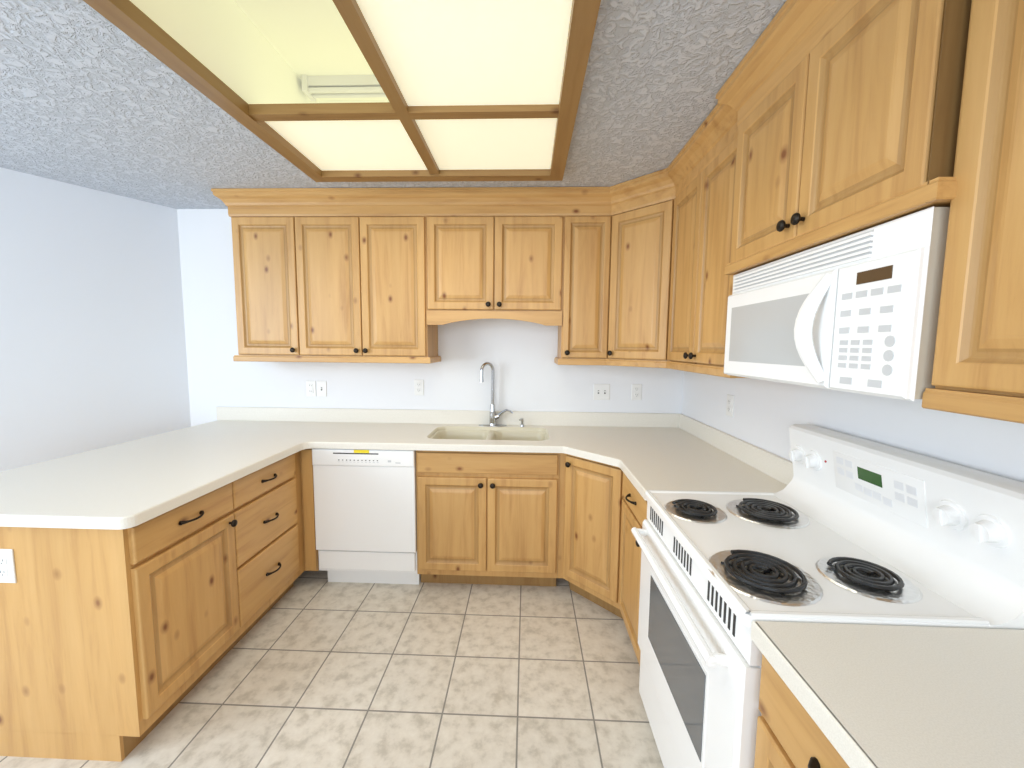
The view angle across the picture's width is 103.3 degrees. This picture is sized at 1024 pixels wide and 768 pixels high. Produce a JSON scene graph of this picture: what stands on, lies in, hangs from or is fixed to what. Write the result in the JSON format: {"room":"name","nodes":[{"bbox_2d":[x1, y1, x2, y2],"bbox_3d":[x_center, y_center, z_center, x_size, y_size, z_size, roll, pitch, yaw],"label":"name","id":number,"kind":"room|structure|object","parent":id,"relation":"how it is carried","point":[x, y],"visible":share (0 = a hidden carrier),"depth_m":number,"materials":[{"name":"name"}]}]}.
{"room":"kitchen","nodes":[
{"label":"kitchen","id":0,"kind":"room"},
{"bbox_2d":[0,167,190,471],"bbox_3d":[-4.115,-0.093,0.410,0.120,3.000,6.200,4,6,32],"label":"wall","id":1,"kind":"structure","parent":0,"point":[92,344],"depth_m":2.54,"materials":[{"name":"white paint"}]},
{"bbox_2d":[0,570,663,767],"bbox_3d":[-2.234,1.440,0.632,7.100,0.060,5.400,1,5,2],"label":"floor","id":2,"kind":"structure","parent":0,"point":[313,669],"depth_m":1.75,"materials":[{"name":"tile"}]},
{"bbox_2d":[0,448,318,761],"bbox_3d":[-1.734,0.827,2.236,0.950,0.874,1.653,1,5,2],"label":"base cabinet","id":3,"kind":"object","parent":2,"relation":"on","point":[116,644],"depth_m":1.44,"materials":[{"name":"brown wood"}]},
{"bbox_2d":[0,447,283,529],"bbox_3d":[-1.727,0.401,1.854,1.020,0.040,1.040,1,5,2],"label":"countertop","id":4,"kind":"structure","parent":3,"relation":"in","point":[113,488],"depth_m":1.64,"materials":[{"name":"beige"}]},
{"bbox_2d":[108,407,710,465],"bbox_3d":[-0.507,0.374,2.533,3.408,0.288,0.888,1,5,2],"label":"countertop","id":5,"kind":"structure","parent":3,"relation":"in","point":[289,431],"depth_m":2.75,"materials":[{"name":"beige"}]},
{"bbox_2d":[479,362,512,426],"bbox_3d":[-0.114,0.074,2.848,0.249,0.458,0.117,1,5,2],"label":"faucet","id":6,"kind":"object","parent":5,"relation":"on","point":[493,416],"visible":1,"depth_m":2.87,"materials":[{"name":"silver metal"}]},
{"bbox_2d":[312,448,420,584],"bbox_3d":[-0.870,0.792,2.706,0.610,0.872,0.589,1,5,2],"label":"dishwasher","id":7,"kind":"object","parent":2,"relation":"on","point":[365,504],"visible":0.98,"depth_m":2.42,"materials":[{"name":"white"}]},
{"bbox_2d":[548,453,551,579],"bbox_3d":[0.732,0.809,2.679,0.930,0.874,0.588,1,5,2],"label":"base cabinet","id":8,"kind":"object","parent":2,"relation":"on","point":[549,454],"depth_m":2.38,"materials":[{"name":"brown wood"}]},
{"bbox_2d":[552,453,618,586],"bbox_3d":[0.716,0.849,2.247,0.930,0.874,0.280,1,5,2],"label":"base cabinet","id":9,"kind":"object","parent":2,"relation":"on","point":[561,462],"depth_m":2.38,"materials":[{"name":"brown wood"}]},
{"bbox_2d":[608,427,793,499],"bbox_3d":[0.855,0.368,1.937,0.642,0.140,0.677,1,5,2],"label":"countertop","id":10,"kind":"structure","parent":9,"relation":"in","point":[652,458],"depth_m":1.98,"materials":[{"name":"beige"}]},
{"bbox_2d":[564,468,619,614],"bbox_3d":[0.437,0.853,2.251,0.270,0.859,0.270,1,5,2],"label":"door","id":11,"kind":"structure","parent":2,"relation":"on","point":[593,493],"depth_m":2.23,"materials":[{"name":"brown wood"}]},
{"bbox_2d":[616,469,646,664],"bbox_3d":[0.859,0.885,1.874,0.618,0.874,0.455,1,5,2],"label":"base cabinet","id":12,"kind":"object","parent":2,"relation":"on","point":[633,508],"depth_m":1.91,"materials":[{"name":"brown wood"}]},
{"bbox_2d":[754,654,849,767],"bbox_3d":[0.814,0.997,0.655,0.618,0.874,0.460,1,5,2],"label":"base cabinet","id":13,"kind":"object","parent":2,"relation":"on","point":[787,736],"depth_m":0.76,"materials":[{"name":"brown wood"}]},
{"bbox_2d":[751,621,1023,767],"bbox_3d":[0.795,0.533,0.152,0.633,0.140,1.377,1,5,2],"label":"countertop","id":14,"kind":"structure","parent":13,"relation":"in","point":[902,697],"depth_m":0.68,"materials":[{"name":"beige laminate"}]},
{"bbox_2d":[631,424,1023,767],"bbox_3d":[0.796,0.780,1.253,0.693,1.196,0.760,1,5,2],"label":"range","id":15,"kind":"object","parent":2,"relation":"on","point":[841,528],"visible":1,"depth_m":1.06,"materials":[{"name":"white metal"},{"name":"black enamel"},{"name":"glass"}]},
{"bbox_2d":[644,489,991,636],"bbox_3d":[0.757,0.471,1.226,0.497,0.030,0.760,1,5,2],"label":"cooktop","id":16,"kind":"object","parent":15,"relation":"in","point":[769,558],"depth_m":1.03,"materials":[{"name":"white metal"}]},
{"bbox_2d":[0,0,786,208],"bbox_3d":[-2.208,-1.298,0.378,7.100,0.560,5.400,1,5,2],"label":"ceiling","id":17,"kind":"structure","parent":0,"point":[91,97],"depth_m":1.65,"materials":[{"name":"white paint"}]},
{"bbox_2d":[223,188,298,361],"bbox_3d":[-1.580,-0.693,2.756,0.417,1.067,0.328,1,5,2],"label":"upper cabinet","id":18,"kind":"object","parent":17,"relation":"hanging from","point":[262,219],"depth_m":2.59,"materials":[{"name":"brown wood"}]},
{"bbox_2d":[83,0,600,181],"bbox_3d":[-0.448,-1.061,1.292,1.380,0.048,1.925,1,5,2],"label":"ceiling light","id":19,"kind":"object","parent":17,"relation":"attached to","point":[482,90],"visible":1,"depth_m":1.51,"materials":[{"name":"beige plastic"}]},
{"bbox_2d":[295,188,438,362],"bbox_3d":[-0.953,-0.685,2.734,0.837,1.067,0.328,1,5,2],"label":"upper cabinet","id":20,"kind":"object","parent":17,"relation":"hanging from","point":[361,253],"depth_m":2.57,"materials":[{"name":"brown wood"}]},
{"bbox_2d":[427,188,566,319],"bbox_3d":[-0.105,-0.837,2.688,0.858,0.739,0.328,1,5,2],"label":"upper cabinet","id":21,"kind":"object","parent":17,"relation":"hanging from","point":[493,253],"depth_m":2.53,"materials":[{"name":"brown wood"}]},
{"bbox_2d":[555,188,610,364],"bbox_3d":[0.469,-0.667,2.683,0.294,1.067,0.328,1,5,2],"label":"upper cabinet","id":22,"kind":"object","parent":17,"relation":"hanging from","point":[582,327],"depth_m":2.52,"materials":[{"name":"brown wood"}]},
{"bbox_2d":[607,360,662,367],"bbox_3d":[0.911,-0.649,2.531,0.600,1.067,0.600,1,5,2],"label":"trim","id":23,"kind":"structure","parent":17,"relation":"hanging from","point":[609,362],"depth_m":2.41,"materials":[{"name":"brown wood"}]},
{"bbox_2d":[607,164,674,363],"bbox_3d":[0.745,-0.658,2.376,0.283,1.022,0.282,1,5,2],"label":"upper cabinet","id":24,"kind":"object","parent":17,"relation":"hanging from","point":[639,252],"depth_m":2.36,"materials":[{"name":"brown wood"}]},
{"bbox_2d":[663,96,745,377],"bbox_3d":[1.023,-0.586,1.866,0.328,1.067,0.726,1,5,2],"label":"upper cabinet","id":25,"kind":"object","parent":17,"relation":"hanging from","point":[698,294],"depth_m":1.85,"materials":[{"name":"brown wood"}]},
{"bbox_2d":[723,0,962,279],"bbox_3d":[0.981,-0.713,1.108,0.360,0.675,0.760,1,5,2],"label":"upper cabinet","id":26,"kind":"object","parent":17,"relation":"hanging from","point":[827,122],"depth_m":0.99,"materials":[{"name":"brown wood"}]},
{"bbox_2d":[724,206,949,400],"bbox_3d":[0.947,-0.185,1.158,0.416,0.374,0.752,1,5,2],"label":"microwave","id":27,"kind":"object","parent":26,"relation":"attached to","point":[858,312],"visible":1,"depth_m":0.95,"materials":[{"name":"white plastic"}]},
{"bbox_2d":[922,0,1023,423],"bbox_3d":[0.964,-0.440,0.289,0.328,1.067,0.919,1,5,2],"label":"upper cabinet","id":28,"kind":"object","parent":17,"relation":"hanging from","point":[978,366],"depth_m":0.70,"materials":[{"name":"brown wood"}]},
{"bbox_2d":[177,209,683,426],"bbox_3d":[-0.492,-0.298,2.979,3.830,3.000,0.120,1,5,2],"label":"wall","id":29,"kind":"structure","parent":0,"point":[529,373],"depth_m":2.94,"materials":[{"name":"white paint"}]},
{"bbox_2d":[306,381,326,396],"bbox_3d":[-1.440,0.035,2.978,0.151,0.116,0.013,1,5,2],"label":"outlet","id":30,"kind":"object","parent":29,"relation":"attached to","point":[310,385],"depth_m":2.98,"materials":[{"name":"white plastic"}]},
{"bbox_2d":[414,380,423,395],"bbox_3d":[-0.678,0.026,2.952,0.072,0.116,0.008,1,5,2],"label":"outlet","id":31,"kind":"object","parent":29,"relation":"attached to","point":[418,384],"depth_m":2.95,"materials":[{"name":"white plastic"}]},
{"bbox_2d":[216,407,810,493],"bbox_3d":[-0.514,0.300,2.307,3.408,0.100,1.325,1,5,2],"label":"backsplash","id":32,"kind":"structure","parent":29,"relation":"attached to","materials":[{"name":"white laminate"}]},
{"bbox_2d":[593,384,609,399],"bbox_3d":[0.643,0.058,2.903,0.116,0.116,0.013,1,5,2],"label":"outlet","id":33,"kind":"object","parent":29,"relation":"attached to","point":[601,391],"depth_m":2.90,"materials":[{"name":"white plastic"}]},
{"bbox_2d":[631,384,641,399],"bbox_3d":[0.891,0.058,2.897,0.072,0.116,0.008,1,5,2],"label":"outlet","id":34,"kind":"object","parent":29,"relation":"attached to","point":[636,391],"depth_m":2.89,"materials":[{"name":"white plastic"}]},
{"bbox_2d":[682,371,1023,482],"bbox_3d":[1.184,-0.031,0.269,0.120,3.000,5.200,1,5,2],"label":"wall","id":35,"kind":"structure","parent":0,"point":[767,414],"depth_m":1.38,"materials":[{"name":"white paint"}]},
{"bbox_2d":[726,394,733,416],"bbox_3d":[1.187,0.117,2.210,0.008,0.116,0.072,1,5,2],"label":"outlet","id":36,"kind":"object","parent":35,"relation":"attached to","point":[730,398],"depth_m":2.20,"materials":[{"name":"white plastic"}]}
]}

